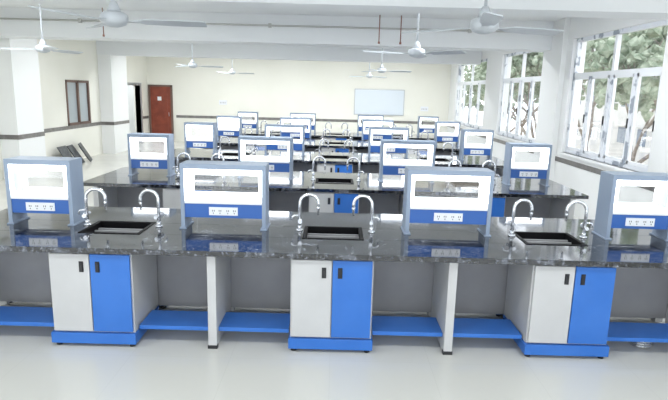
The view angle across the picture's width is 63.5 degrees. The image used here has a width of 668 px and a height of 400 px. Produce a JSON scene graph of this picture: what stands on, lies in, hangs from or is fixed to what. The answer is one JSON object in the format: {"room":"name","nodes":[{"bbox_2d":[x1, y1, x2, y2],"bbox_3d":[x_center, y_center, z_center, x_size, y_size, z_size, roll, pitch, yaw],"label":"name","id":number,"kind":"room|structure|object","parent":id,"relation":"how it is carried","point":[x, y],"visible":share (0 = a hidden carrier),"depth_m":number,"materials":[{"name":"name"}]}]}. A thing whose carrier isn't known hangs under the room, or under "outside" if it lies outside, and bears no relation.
{"room":"science classroom","nodes":[
{"label":"science classroom","id":0,"kind":"room"},
{"bbox_2d":[0,38,46,178],"bbox_3d":[-7.142,-2.327,12.279,0.400,3.600,1.080,1,11,0],"label":"wall pillar","id":1,"kind":"structure","parent":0,"point":[21,112],"depth_m":11.99,"materials":[{"name":"white paint"}]},
{"bbox_2d":[0,4,82,53],"bbox_3d":[-4.518,-2.843,8.584,1.354,1.000,1.173,6,12,21],"label":"ceiling fan","id":2,"kind":"object","parent":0,"point":[42,47],"depth_m":8.46,"materials":[{"name":"white metal"}]},
{"bbox_2d":[0,39,148,179],"bbox_3d":[-7.482,-1.753,9.377,0.250,3.600,24.000,1,11,0],"label":"wall","id":3,"kind":"structure","parent":0,"point":[55,68],"depth_m":15.20,"materials":[{"name":"paint"}]},
{"bbox_2d":[0,116,148,139],"bbox_3d":[-7.173,-0.911,9.544,0.412,0.100,24.000,1,11,0],"label":"trim","id":4,"kind":"structure","parent":3,"relation":"attached to","point":[38,134],"depth_m":14.36,"materials":[{"name":"tile"}]},
{"bbox_2d":[65,80,90,125],"bbox_3d":[-7.380,-2.800,15.490,0.140,1.250,1.400,1,11,0],"label":"window","id":5,"kind":"structure","parent":3,"relation":"in","point":[77,91],"depth_m":15.46,"materials":[{"name":"brown"}]},
{"bbox_2d":[127,82,143,142],"bbox_3d":[-7.410,-3.158,19.804,0.220,2.250,1.600,1,11,0],"label":"door frame","id":6,"kind":"structure","parent":3,"relation":"attached to","point":[128,83],"depth_m":20.44,"materials":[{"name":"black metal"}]},
{"bbox_2d":[97,54,129,153],"bbox_3d":[-7.115,-3.373,17.485,0.400,3.600,1.260,1,11,0],"label":"wall pillar","id":7,"kind":"structure","parent":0,"point":[112,71],"depth_m":17.12,"materials":[{"name":"white paint"}]},
{"bbox_2d":[28,0,206,28],"bbox_3d":[-1.658,-1.934,4.434,1.173,1.000,1.354,0,11,-7],"label":"ceiling fan","id":8,"kind":"object","parent":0,"point":[113,16],"depth_m":4.46,"materials":[{"name":"white metal"}]},
{"bbox_2d":[127,85,134,132],"bbox_3d":[-8.511,-3.545,19.809,1.900,3.050,2.350,1,11,0],"label":"wall","id":9,"kind":"structure","parent":0,"point":[129,87],"depth_m":20.95,"materials":[{"name":"white paint"}]},
{"bbox_2d":[175,43,222,67],"bbox_3d":[-3.347,-3.777,13.384,1.173,1.000,1.354,-2,12,-17],"label":"ceiling fan","id":10,"kind":"object","parent":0,"point":[192,64],"depth_m":13.37,"materials":[{"name":"white metal"}]},
{"bbox_2d":[218,59,253,74],"bbox_3d":[-3.313,-4.791,18.435,1.173,1.000,1.354,1,11,0],"label":"ceiling fan","id":11,"kind":"object","parent":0,"point":[232,72],"depth_m":18.46,"materials":[{"name":"white metal"}]},
{"bbox_2d":[0,3,571,21],"bbox_3d":[-1.410,-3.463,9.155,12.400,0.150,24.300,1,11,0],"label":"ceiling","id":12,"kind":"structure","parent":0,"point":[13,5],"depth_m":10.46,"materials":[{"name":"paint"}]},
{"bbox_2d":[0,7,553,51],"bbox_3d":[-1.409,-3.504,11.135,11.800,0.550,0.600,1,11,0],"label":"ceiling beam","id":13,"kind":"structure","parent":12,"relation":"attached to","point":[15,29],"depth_m":10.85,"materials":[{"name":"white paint"}]},
{"bbox_2d":[0,18,509,32],"bbox_3d":[-1.410,-3.492,10.796,11.600,0.080,0.070,1,11,0],"label":"conduit","id":14,"kind":"object","parent":13,"relation":"attached to","point":[79,20],"depth_m":10.78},
{"bbox_2d":[0,0,667,19],"bbox_3d":[-1.436,-2.490,6.086,11.800,0.550,0.500,1,11,0],"label":"ceiling beam","id":15,"kind":"structure","parent":12,"relation":"attached to","point":[616,9],"depth_m":5.94,"materials":[{"name":"white paint"}]},
{"bbox_2d":[378,15,379,43],"bbox_3d":[0.887,-3.331,10.546,0.044,0.540,0.044,1,11,0],"label":"pipe","id":16,"kind":"object","parent":12,"relation":"hanging from","point":[379,15],"depth_m":10.54,"materials":[{"name":"metal"}]},
{"bbox_2d":[399,15,401,43],"bbox_3d":[1.307,-3.320,10.546,0.044,0.540,0.044,1,11,0],"label":"pipe","id":17,"kind":"object","parent":12,"relation":"hanging from","point":[401,15],"depth_m":10.54,"materials":[{"name":"metal"}]},
{"bbox_2d":[363,13,466,57],"bbox_3d":[0.975,-2.425,7.217,1.173,1.000,1.354,-1,12,-15],"label":"ceiling fan","id":18,"kind":"object","parent":12,"relation":"hanging from","point":[415,52],"depth_m":7.24,"materials":[{"name":"white metal"}]},
{"bbox_2d":[96,41,481,64],"bbox_3d":[-1.380,-4.637,16.773,11.800,0.550,0.500,1,11,0],"label":"ceiling beam","id":19,"kind":"structure","parent":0,"point":[116,48],"depth_m":16.55,"materials":[{"name":"white paint"}]},
{"bbox_2d":[146,57,450,141],"bbox_3d":[-1.397,-3.984,21.264,12.300,3.600,0.250,1,11,0],"label":"wall","id":20,"kind":"structure","parent":0,"point":[276,88],"depth_m":21.06,"materials":[{"name":"paint"}]},
{"bbox_2d":[148,85,173,133],"bbox_3d":[-6.799,-3.402,21.225,0.930,2.200,0.111,1,11,0],"label":"door","id":21,"kind":"structure","parent":20,"relation":"in","point":[160,97],"depth_m":21.19,"materials":[{"name":"brown wood"}]},
{"bbox_2d":[219,100,226,104],"bbox_3d":[-4.352,-3.826,21.163,0.300,0.180,0.039,1,11,0],"label":"board","id":22,"kind":"object","parent":20,"relation":"attached to","point":[221,102],"visible":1,"depth_m":21.15,"materials":[{"name":"white plastic"}]},
{"bbox_2d":[176,115,434,123],"bbox_3d":[-0.878,-3.160,21.294,10.680,0.100,0.012,1,11,0],"label":"trim","id":23,"kind":"structure","parent":20,"relation":"attached to","point":[177,116],"depth_m":21.29,"materials":[{"name":"tile"}]},
{"bbox_2d":[354,89,404,115],"bbox_3d":[1.770,-3.819,21.107,1.960,1.000,0.089,1,11,0],"label":"whiteboard","id":24,"kind":"object","parent":20,"relation":"attached to","point":[387,102],"visible":0.95,"depth_m":21.13,"materials":[{"name":"white"}]},
{"bbox_2d":[420,106,427,110],"bbox_3d":[3.544,-3.572,21.173,0.300,0.180,0.039,1,11,0],"label":"board","id":25,"kind":"object","parent":20,"relation":"attached to","point":[422,108],"visible":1,"depth_m":21.16,"materials":[{"name":"white plastic"}]},
{"bbox_2d":[0,141,667,399],"bbox_3d":[-1.505,0.188,9.888,12.400,0.100,24.300,1,11,0],"label":"floor","id":26,"kind":"structure","parent":0,"point":[163,364],"depth_m":4.23,"materials":[{"name":"tile"}]},
{"bbox_2d":[57,145,71,156],"bbox_3d":[-7.061,-1.160,14.288,0.296,0.517,0.440,1,11,0],"label":"granite offcut","id":27,"kind":"object","parent":26,"relation":"on","point":[63,150],"visible":0.52,"depth_m":14.25,"materials":[{"name":"black stone"}]},
{"bbox_2d":[66,145,84,162],"bbox_3d":[-7.074,-1.254,14.806,0.330,0.498,0.440,0,11,-8],"label":"granite offcut","id":28,"kind":"object","parent":26,"relation":"on","point":[71,148],"visible":0.75,"depth_m":14.78,"materials":[{"name":"black stone"}]},
{"bbox_2d":[78,142,92,161],"bbox_3d":[-7.057,-1.364,15.325,0.311,0.509,0.440,-2,12,-17],"label":"granite offcut","id":29,"kind":"object","parent":26,"relation":"on","point":[81,146],"visible":1,"depth_m":15.24,"materials":[{"name":"black stone"}]},
{"bbox_2d":[0,206,667,358],"bbox_3d":[-0.018,0.701,5.078,6.700,0.865,1.500,1,11,0],"label":"lab bench","id":30,"kind":"object","parent":26,"relation":"on","point":[556,291],"visible":0.95,"depth_m":4.57,"materials":[{"name":"black stone"}]},
{"bbox_2d":[3,156,84,225],"bbox_3d":[-2.659,-0.090,4.984,0.614,0.595,0.270,1,11,0],"label":"rack","id":31,"kind":"object","parent":30,"relation":"on","point":[22,199],"visible":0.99,"depth_m":4.89,"materials":[{"name":"blue"}]},
{"bbox_2d":[78,187,106,225],"bbox_3d":[-2.208,0.057,4.933,0.266,0.350,0.145,0,11,-7],"label":"gooseneck faucet","id":32,"kind":"object","parent":30,"relation":"on","point":[85,215],"visible":1,"depth_m":4.92,"materials":[{"name":"silver metal"}]},
{"bbox_2d":[139,189,166,227],"bbox_3d":[-1.656,0.070,4.938,0.266,0.350,0.145,3,11,7],"label":"gooseneck faucet","id":33,"kind":"object","parent":30,"relation":"on","point":[160,214],"visible":1,"depth_m":4.92,"materials":[{"name":"silver metal"}]},
{"bbox_2d":[179,160,269,230],"bbox_3d":[-0.999,-0.047,4.984,0.794,0.595,0.270,1,11,0],"label":"rack","id":34,"kind":"object","parent":30,"relation":"on","point":[207,204],"visible":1,"depth_m":4.89,"materials":[{"name":"blue"}]},
{"bbox_2d":[291,193,319,230],"bbox_3d":[-0.259,0.108,4.933,0.266,0.350,0.145,0,11,-7],"label":"gooseneck faucet","id":35,"kind":"object","parent":30,"relation":"on","point":[299,228],"visible":1,"depth_m":4.91,"materials":[{"name":"silver metal"}]},
{"bbox_2d":[352,194,379,232],"bbox_3d":[0.294,0.121,4.938,0.266,0.350,0.145,3,11,7],"label":"gooseneck faucet","id":36,"kind":"object","parent":30,"relation":"on","point":[371,230],"visible":1,"depth_m":4.92,"materials":[{"name":"silver metal"}]},
{"bbox_2d":[400,166,494,236],"bbox_3d":[1.040,0.006,4.984,0.794,0.595,0.270,1,11,0],"label":"rack","id":37,"kind":"object","parent":30,"relation":"on","point":[438,210],"visible":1,"depth_m":4.89,"materials":[{"name":"blue"}]},
{"bbox_2d":[504,199,532,236],"bbox_3d":[1.690,0.159,4.933,0.266,0.350,0.145,0,11,-7],"label":"gooseneck faucet","id":38,"kind":"object","parent":30,"relation":"on","point":[511,222],"visible":1,"depth_m":4.92,"materials":[{"name":"silver metal"}]},
{"bbox_2d":[565,200,593,238],"bbox_3d":[2.243,0.172,4.938,0.266,0.350,0.145,3,11,7],"label":"gooseneck faucet","id":39,"kind":"object","parent":30,"relation":"on","point":[584,223],"visible":1,"depth_m":4.92,"materials":[{"name":"silver metal"}]},
{"bbox_2d":[591,171,667,240],"bbox_3d":[2.780,0.052,4.984,0.614,0.595,0.270,1,11,0],"label":"rack","id":40,"kind":"object","parent":30,"relation":"on","point":[610,213],"visible":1,"depth_m":4.90,"materials":[{"name":"blue"}]},
{"bbox_2d":[201,137,469,155],"bbox_3d":[0.026,-1.012,13.607,6.700,0.865,1.500,1,11,0],"label":"lab bench","id":41,"kind":"object","parent":26,"relation":"on","point":[334,145],"visible":0.2,"depth_m":13.18,"materials":[{"name":"black stone"}]},
{"bbox_2d":[217,115,241,139],"bbox_3d":[-2.614,-1.803,13.513,0.614,0.595,0.270,1,11,0],"label":"rack","id":42,"kind":"object","parent":41,"relation":"on","point":[221,131],"visible":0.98,"depth_m":13.40,"materials":[{"name":"blue"}]},
{"bbox_2d":[280,117,311,141],"bbox_3d":[-0.955,-1.760,13.513,0.794,0.595,0.270,1,11,0],"label":"rack","id":43,"kind":"object","parent":41,"relation":"on","point":[284,133],"visible":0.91,"depth_m":13.40,"materials":[{"name":"blue"}]},
{"bbox_2d":[320,129,330,142],"bbox_3d":[-0.214,-1.605,13.463,0.266,0.350,0.145,0,11,-7],"label":"gooseneck faucet","id":44,"kind":"object","parent":41,"relation":"on","point":[324,129],"visible":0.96,"depth_m":13.45,"materials":[{"name":"silver metal"}]},
{"bbox_2d":[361,119,393,143],"bbox_3d":[1.085,-1.707,13.513,0.794,0.595,0.270,1,11,0],"label":"rack","id":45,"kind":"object","parent":41,"relation":"on","point":[365,134],"visible":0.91,"depth_m":13.40,"materials":[{"name":"blue"}]},
{"bbox_2d":[434,121,460,145],"bbox_3d":[2.824,-1.662,13.513,0.614,0.595,0.270,1,11,0],"label":"rack","id":46,"kind":"object","parent":41,"relation":"on","point":[441,137],"visible":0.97,"depth_m":13.41,"materials":[{"name":"blue"}]},
{"bbox_2d":[83,167,588,218],"bbox_3d":[-0.003,0.130,7.921,6.700,0.865,1.500,1,11,0],"label":"lab bench","id":47,"kind":"object","parent":26,"relation":"on","point":[336,192],"visible":0.42,"depth_m":7.58,"materials":[{"name":"black stone"}]},
{"bbox_2d":[127,133,175,176],"bbox_3d":[-2.644,-0.661,7.827,0.614,0.595,0.270,1,11,0],"label":"rack","id":48,"kind":"object","parent":47,"relation":"on","point":[166,160],"visible":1,"depth_m":7.73,"materials":[{"name":"blue"}]},
{"bbox_2d":[173,152,190,176],"bbox_3d":[-2.193,-0.514,7.776,0.266,0.350,0.145,0,11,-7],"label":"gooseneck faucet","id":49,"kind":"object","parent":47,"relation":"on","point":[181,153],"visible":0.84,"depth_m":7.76,"materials":[{"name":"silver metal"}]},
{"bbox_2d":[211,153,225,177],"bbox_3d":[-1.641,-0.501,7.781,0.266,0.350,0.145,3,11,7],"label":"gooseneck faucet","id":50,"kind":"object","parent":47,"relation":"on","point":[215,154],"visible":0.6,"depth_m":7.75,"materials":[{"name":"silver metal"}]},
{"bbox_2d":[237,135,293,179],"bbox_3d":[-0.984,-0.618,7.827,0.794,0.595,0.270,1,11,0],"label":"rack","id":51,"kind":"object","parent":47,"relation":"on","point":[276,163],"visible":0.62,"depth_m":7.71,"materials":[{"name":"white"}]},
{"bbox_2d":[308,156,325,179],"bbox_3d":[-0.244,-0.463,7.776,0.266,0.350,0.145,0,11,-7],"label":"gooseneck faucet","id":52,"kind":"object","parent":47,"relation":"on","point":[316,157],"visible":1,"depth_m":7.76,"materials":[{"name":"silver metal"}]},
{"bbox_2d":[346,157,363,180],"bbox_3d":[0.308,-0.450,7.781,0.266,0.350,0.145,3,11,7],"label":"gooseneck faucet","id":53,"kind":"object","parent":47,"relation":"on","point":[350,158],"visible":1,"depth_m":7.76,"materials":[{"name":"silver metal"}]},
{"bbox_2d":[378,139,435,183],"bbox_3d":[1.055,-0.565,7.827,0.794,0.595,0.270,1,11,0],"label":"rack","id":54,"kind":"object","parent":47,"relation":"on","point":[386,166],"visible":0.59,"depth_m":7.72,"materials":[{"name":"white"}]},
{"bbox_2d":[446,159,461,183],"bbox_3d":[1.705,-0.413,7.776,0.266,0.350,0.145,0,11,-7],"label":"gooseneck faucet","id":55,"kind":"object","parent":47,"relation":"on","point":[453,160],"visible":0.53,"depth_m":7.75,"materials":[{"name":"silver metal"}]},
{"bbox_2d":[482,160,499,184],"bbox_3d":[2.258,-0.399,7.781,0.266,0.350,0.145,3,11,7],"label":"gooseneck faucet","id":56,"kind":"object","parent":47,"relation":"on","point":[487,161],"visible":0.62,"depth_m":7.75,"materials":[{"name":"silver metal"}]},
{"bbox_2d":[501,142,551,186],"bbox_3d":[2.794,-0.519,7.827,0.614,0.595,0.270,1,11,0],"label":"rack","id":57,"kind":"object","parent":47,"relation":"on","point":[511,169],"visible":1,"depth_m":7.73,"materials":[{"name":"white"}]},
{"bbox_2d":[227,130,445,142],"bbox_3d":[0.041,-1.583,16.450,6.700,0.865,1.500,1,11,0],"label":"lab bench","id":58,"kind":"object","parent":26,"relation":"on","point":[334,135],"visible":0.15,"depth_m":16.02,"materials":[{"name":"black stone"}]},
{"bbox_2d":[238,111,258,131],"bbox_3d":[-2.599,-2.374,16.356,0.614,0.595,0.270,1,11,0],"label":"rack","id":59,"kind":"object","parent":58,"relation":"on","point":[253,124],"visible":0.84,"depth_m":16.25,"materials":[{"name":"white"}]},
{"bbox_2d":[290,113,315,133],"bbox_3d":[-0.940,-2.331,16.356,0.794,0.595,0.270,1,11,0],"label":"rack","id":60,"kind":"object","parent":58,"relation":"on","point":[313,115],"visible":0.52,"depth_m":16.23,"materials":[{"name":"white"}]},
{"bbox_2d":[357,114,383,134],"bbox_3d":[1.100,-2.278,16.356,0.794,0.595,0.270,1,11,0],"label":"rack","id":61,"kind":"object","parent":58,"relation":"on","point":[359,126],"visible":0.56,"depth_m":16.25,"materials":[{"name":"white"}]},
{"bbox_2d":[416,116,438,135],"bbox_3d":[2.839,-2.233,16.356,0.614,0.595,0.270,1,11,0],"label":"rack","id":62,"kind":"object","parent":58,"relation":"on","point":[430,129],"visible":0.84,"depth_m":16.25,"materials":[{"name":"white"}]},
{"bbox_2d":[174,148,503,176],"bbox_3d":[0.011,-0.441,10.764,6.700,0.865,1.500,1,11,0],"label":"lab bench","id":63,"kind":"object","parent":26,"relation":"on","point":[336,162],"visible":0.32,"depth_m":10.59,"materials":[{"name":"black stone"}]},
{"bbox_2d":[184,122,217,153],"bbox_3d":[-2.629,-1.232,10.670,0.614,0.595,0.270,1,11,0],"label":"rack","id":64,"kind":"object","parent":63,"relation":"on","point":[190,142],"visible":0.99,"depth_m":10.57,"materials":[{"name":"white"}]},
{"bbox_2d":[216,136,229,153],"bbox_3d":[-2.179,-1.085,10.620,0.266,0.350,0.145,0,11,-7],"label":"gooseneck faucet","id":65,"kind":"object","parent":63,"relation":"on","point":[220,148],"visible":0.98,"depth_m":10.60,"materials":[{"name":"silver metal"}]},
{"bbox_2d":[245,144,257,154],"bbox_3d":[-1.626,-1.072,10.624,0.266,0.350,0.145,3,11,7],"label":"gooseneck faucet","id":66,"kind":"object","parent":63,"relation":"on","point":[254,147],"visible":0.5,"depth_m":10.62,"materials":[{"name":"silver metal"}]},
{"bbox_2d":[264,124,304,155],"bbox_3d":[-0.969,-1.189,10.670,0.794,0.595,0.270,1,11,0],"label":"rack","id":67,"kind":"object","parent":63,"relation":"on","point":[298,144],"visible":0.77,"depth_m":10.56,"materials":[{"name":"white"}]},
{"bbox_2d":[316,139,328,155],"bbox_3d":[-0.229,-1.034,10.620,0.266,0.350,0.145,0,11,-7],"label":"gooseneck faucet","id":68,"kind":"object","parent":63,"relation":"on","point":[321,139],"visible":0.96,"depth_m":10.60,"materials":[{"name":"silver metal"}]},
{"bbox_2d":[344,139,356,156],"bbox_3d":[0.323,-1.021,10.624,0.266,0.350,0.145,3,11,7],"label":"gooseneck faucet","id":69,"kind":"object","parent":63,"relation":"on","point":[353,150],"visible":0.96,"depth_m":10.61,"materials":[{"name":"silver metal"}]},
{"bbox_2d":[367,126,408,158],"bbox_3d":[1.070,-1.136,10.670,0.794,0.595,0.270,1,11,0],"label":"rack","id":70,"kind":"object","parent":63,"relation":"on","point":[373,146],"visible":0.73,"depth_m":10.56,"materials":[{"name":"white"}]},
{"bbox_2d":[443,142,455,159],"bbox_3d":[2.273,-0.970,10.624,0.266,0.350,0.145,3,11,7],"label":"gooseneck faucet","id":71,"kind":"object","parent":63,"relation":"on","point":[452,152],"visible":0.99,"depth_m":10.61,"materials":[{"name":"silver metal"}]},
{"bbox_2d":[458,129,493,160],"bbox_3d":[2.809,-1.091,10.670,0.614,0.595,0.270,1,11,0],"label":"rack","id":72,"kind":"object","parent":63,"relation":"on","point":[465,149],"visible":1,"depth_m":10.57,"materials":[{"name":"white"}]},
{"bbox_2d":[349,62,385,77],"bbox_3d":[1.357,-4.688,18.525,1.173,1.000,1.354,-6,14,-34],"label":"ceiling fan","id":73,"kind":"object","parent":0,"point":[368,75],"depth_m":18.48,"materials":[{"name":"white metal"}]},
{"bbox_2d":[362,48,411,72],"bbox_3d":[1.358,-3.648,13.353,1.173,1.000,1.354,0,11,-6],"label":"ceiling fan","id":74,"kind":"object","parent":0,"point":[381,70],"depth_m":13.37,"materials":[{"name":"white metal"}]},
{"bbox_2d":[401,0,563,35],"bbox_3d":[1.362,-1.824,4.274,1.173,1.000,1.354,-3,12,-20],"label":"ceiling fan","id":75,"kind":"object","parent":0,"point":[487,22],"depth_m":4.28,"materials":[{"name":"white metal"}]},
{"bbox_2d":[533,18,570,180],"bbox_3d":[4.398,-1.784,11.068,0.100,3.600,0.950,1,11,0],"label":"wall pillar","id":76,"kind":"structure","parent":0,"point":[554,60],"depth_m":10.77,"materials":[{"name":"white paint"}]},
{"bbox_2d":[447,17,667,218],"bbox_3d":[4.564,-1.440,9.377,0.250,3.600,24.000,1,11,0],"label":"wall","id":77,"kind":"structure","parent":0,"point":[585,182],"depth_m":10.18,"materials":[{"name":"white paint"}]},
{"bbox_2d":[455,59,486,128],"bbox_3d":[4.533,-3.508,18.040,0.180,2.160,4.060,1,11,0],"label":"window","id":78,"kind":"structure","parent":77,"relation":"in","point":[472,82],"depth_m":18.07,"materials":[{"name":"white plastic"}]},
{"bbox_2d":[494,52,540,142],"bbox_3d":[4.507,-2.528,13.162,0.180,2.160,3.010,1,11,0],"label":"window","id":79,"kind":"structure","parent":77,"relation":"in","point":[522,79],"depth_m":13.23,"materials":[{"name":"white plastic"}]},
{"bbox_2d":[447,126,654,191],"bbox_3d":[4.411,-0.585,9.549,0.012,0.090,24.000,1,11,0],"label":"trim","id":80,"kind":"structure","parent":77,"relation":"attached to","point":[559,159],"depth_m":9.85,"materials":[{"name":"paint"}]},
{"bbox_2d":[558,20,667,171],"bbox_3d":[4.485,-1.662,8.848,0.180,2.160,3.010,1,11,0],"label":"window","id":81,"kind":"structure","parent":77,"relation":"in","point":[602,158],"depth_m":8.81,"materials":[{"name":"white plastic"}]},
{"label":"outside","id":82,"kind":"structure","parent":0,"visible":0},
{"bbox_3d":[32.283,3.003,15.734,55.300,0.200,90.000,1,11,0],"label":"ground","id":83,"kind":"structure","parent":82,"visible":0},
{"bbox_2d":[462,52,543,137],"bbox_3d":[7.838,-3.498,24.414,4.679,7.885,8.136,6,12,23],"label":"tree","id":84,"kind":"object","parent":83,"relation":"on","point":[534,61],"visible":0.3,"depth_m":21.92,"materials":[{"name":"green plant"}]},
{"bbox_2d":[463,64,585,132],"bbox_3d":[11.078,-4.923,32.326,7.175,7.746,5.467,1,11,0],"label":"tree","id":85,"kind":"object","parent":83,"relation":"on","point":[467,70],"visible":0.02,"depth_m":32.55,"materials":[{"name":"green plant"}]},
{"bbox_2d":[466,76,585,134],"bbox_3d":[14.025,-6.772,39.663,9.242,8.616,6.655,1,11,-3],"label":"tree","id":86,"kind":"object","parent":83,"relation":"on","point":[584,82],"visible":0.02,"depth_m":40.43,"materials":[{"name":"green plant"}]},
{"bbox_2d":[578,47,596,150],"bbox_3d":[12.508,-4.066,26.077,5.865,8.591,5.352,3,11,7],"label":"tree","id":87,"kind":"object","parent":83,"relation":"on","point":[594,103],"visible":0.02,"depth_m":26.12,"materials":[{"name":"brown plant"}]},
{"bbox_2d":[575,49,654,164],"bbox_3d":[27.078,-8.431,35.905,6.300,14.000,46.000,1,11,0],"label":"neighbouring building","id":88,"kind":"structure","parent":83,"relation":"on","point":[618,130],"depth_m":46.08,"materials":[{"name":"white concrete"}]},
{"bbox_2d":[586,37,658,163],"bbox_3d":[12.332,-2.468,19.910,5.237,7.883,6.025,-1,12,-12],"label":"tree","id":89,"kind":"object","parent":83,"relation":"on","point":[648,124],"visible":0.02,"depth_m":19.36,"materials":[{"name":"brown plant"}]},
{"bbox_2d":[585,33,662,110],"bbox_3d":[11.370,-2.488,17.771,7.428,8.720,5.587,1,11,0],"label":"tree","id":90,"kind":"object","parent":83,"relation":"on","point":[589,59],"visible":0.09,"depth_m":17.19,"materials":[{"name":"green plant"}]},
{"bbox_2d":[584,25,667,122],"bbox_3d":[9.498,-1.476,14.758,5.011,7.826,7.864,9,14,34],"label":"tree","id":91,"kind":"object","parent":83,"relation":"on","point":[639,55],"visible":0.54,"depth_m":12.44,"materials":[{"name":"green plant"}]}
]}

